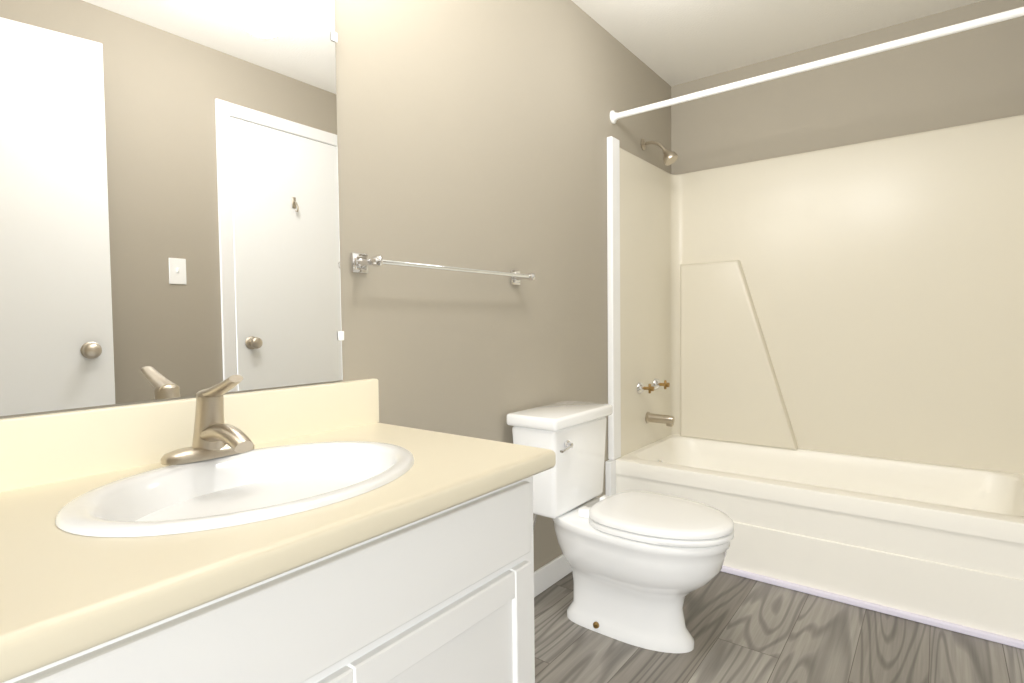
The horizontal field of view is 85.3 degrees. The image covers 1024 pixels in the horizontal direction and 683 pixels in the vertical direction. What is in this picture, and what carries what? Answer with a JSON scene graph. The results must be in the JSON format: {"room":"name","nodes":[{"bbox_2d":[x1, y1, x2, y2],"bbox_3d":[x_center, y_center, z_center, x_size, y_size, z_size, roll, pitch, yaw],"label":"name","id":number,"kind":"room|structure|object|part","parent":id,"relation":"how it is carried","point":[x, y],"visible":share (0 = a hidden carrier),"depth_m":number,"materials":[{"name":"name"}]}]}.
{"room":"bathroom","nodes":[
{"label":"bathroom","id":0,"kind":"room"},
{"bbox_2d":[0,0,670,570],"bbox_3d":[-0.103,-0.204,1.949,0.100,2.375,3.420,1,3,37],"label":"wall","id":1,"kind":"structure","parent":0,"point":[474,134],"depth_m":1.86,"materials":[{"name":"beige paint"}]},
{"bbox_2d":[0,0,342,415],"bbox_3d":[-0.739,-0.441,1.025,0.006,1.114,0.972,1,3,37],"label":"mirror","id":2,"kind":"object","parent":1,"relation":"attached to","point":[169,210],"visible":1,"depth_m":1.09,"materials":[{"name":"clear glass"}]},
{"bbox_2d":[331,31,343,340],"bbox_3d":[-0.441,-0.389,1.407,0.004,0.774,0.018,1,3,37],"label":"clips","id":3,"kind":"object","parent":2,"relation":"attached to","point":[334,36],"visible":1,"depth_m":1.40,"materials":[{"name":"white plastic"}]},
{"bbox_2d":[0,378,379,561],"bbox_3d":[-0.698,0.177,1.078,0.021,0.118,1.083,1,3,37],"label":"backsplash","id":4,"kind":"structure","parent":1,"relation":"attached to","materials":[{"name":"beige laminate"}]},
{"bbox_2d":[351,252,535,284],"bbox_3d":[-0.162,-0.218,1.713,0.091,0.052,0.734,1,3,37],"label":"towel rail","id":5,"kind":"object","parent":1,"relation":"attached to","point":[360,262],"visible":1,"depth_m":1.53,"materials":[{"name":"silver metal"}]},
{"bbox_2d":[534,554,571,596],"bbox_3d":[0.038,0.931,2.062,0.012,0.095,1.315,1,3,37],"label":"baseboard","id":6,"kind":"structure","parent":1,"relation":"attached to","point":[552,572],"depth_m":2.20,"materials":[{"name":"white paint"}]},
{"bbox_2d":[605,460,615,495],"bbox_3d":[0.462,0.754,2.598,0.030,0.401,0.059,1,3,37],"label":"trim","id":7,"kind":"structure","parent":1,"relation":"attached to","point":[610,477],"depth_m":2.57,"materials":[{"name":"white paint"}]},
{"bbox_2d":[607,136,620,459],"bbox_3d":[0.476,-0.194,2.597,0.030,1.491,0.080,1,3,37],"label":"trim","id":8,"kind":"structure","parent":1,"relation":"attached to","point":[613,285],"depth_m":2.58,"materials":[{"name":"white paint"}]},
{"bbox_2d":[641,139,677,165],"bbox_3d":[0.747,-0.962,2.809,0.182,0.156,0.074,1,3,37],"label":"shower head","id":9,"kind":"object","parent":1,"relation":"attached to","point":[670,157],"visible":1,"depth_m":2.78},
{"bbox_2d":[610,7,1023,123],"bbox_3d":[1.092,-1.037,2.119,1.568,0.059,0.060,1,3,37],"label":"rail","id":10,"kind":"object","parent":1,"relation":"attached to","point":[942,32],"visible":1,"depth_m":2.04,"materials":[{"name":"white plastic"}]},
{"bbox_2d":[572,0,982,85],"bbox_3d":[0.546,-1.411,1.399,1.770,0.060,3.420,1,3,37],"label":"ceiling","id":11,"kind":"structure","parent":0,"point":[673,42],"depth_m":2.51,"materials":[{"name":"white paint"}]},
{"bbox_2d":[534,571,1023,682],"bbox_3d":[0.574,1.022,1.484,1.770,0.060,3.420,1,3,37],"label":"floor","id":12,"kind":"structure","parent":0,"point":[743,629],"depth_m":1.77,"materials":[{"name":"wood"}]},
{"bbox_2d":[0,375,555,682],"bbox_3d":[-0.469,0.544,0.919,0.588,0.960,1.083,1,3,37],"label":"bathroom vanity","id":13,"kind":"object","parent":12,"relation":"on","point":[335,532],"visible":1,"depth_m":0.87,"materials":[{"name":"white paint"}]},
{"bbox_2d":[160,375,254,465],"bbox_3d":[-0.545,0.141,1.045,0.173,0.162,0.168,1,3,37],"label":"faucet","id":14,"kind":"object","parent":13,"relation":"on","point":[215,442],"depth_m":1.05,"materials":[{"name":"silver metal"}]},
{"bbox_2d":[55,441,414,589],"bbox_3d":[-0.423,0.302,0.958,0.420,0.156,0.566,1,3,37],"label":"sink","id":15,"kind":"object","parent":13,"relation":"in","point":[120,525],"depth_m":0.92,"materials":[{"name":"white ceramic"}]},
{"bbox_2d":[506,400,733,652],"bbox_3d":[0.380,0.614,1.911,0.731,0.730,0.408,1,3,37],"label":"toilet","id":16,"kind":"object","parent":12,"relation":"on","point":[642,564],"visible":0.98,"depth_m":1.82,"materials":[{"name":"white ceramic"}]},
{"bbox_3d":[0.184,0.443,2.054,0.186,0.307,0.378,1,3,37],"label":"tank","id":17,"kind":"part","parent":16,"relation":"part of","materials":[{"name":"white ceramic"}]},
{"bbox_3d":[0.184,0.268,2.046,0.212,0.043,0.408,1,3,37],"label":"tank lid","id":18,"kind":"part","parent":16,"relation":"part of","materials":[{"name":"white ceramic"}]},
{"bbox_3d":[0.183,0.355,1.874,0.029,0.032,0.082,1,3,37],"label":"flush lever","id":19,"kind":"part","parent":16,"relation":"part of","materials":[{"name":"silver metal"}]},
{"bbox_3d":[0.476,0.576,1.835,0.487,0.051,0.364,1,3,37],"label":"seat","id":20,"kind":"part","parent":16,"relation":"part of","materials":[{"name":"white plastic"}]},
{"bbox_2d":[615,114,1023,648],"bbox_3d":[1.309,0.017,2.422,1.568,1.868,0.766,1,3,37],"label":"bathtub","id":21,"kind":"object","parent":12,"relation":"on","point":[822,370],"visible":0.83,"depth_m":2.54,"materials":[{"name":"white plastic"}]},
{"bbox_3d":[0.764,0.398,2.856,0.143,0.063,0.060,1,3,37],"label":"spout","id":22,"kind":"part","parent":21,"relation":"part of","materials":[{"name":"silver metal"}]},
{"bbox_2d":[671,0,1023,174],"bbox_3d":[1.570,-0.252,2.757,1.570,2.375,0.100,1,3,37],"label":"wall","id":23,"kind":"structure","parent":0,"point":[974,75],"depth_m":2.60,"materials":[{"name":"beige paint"}]}
]}

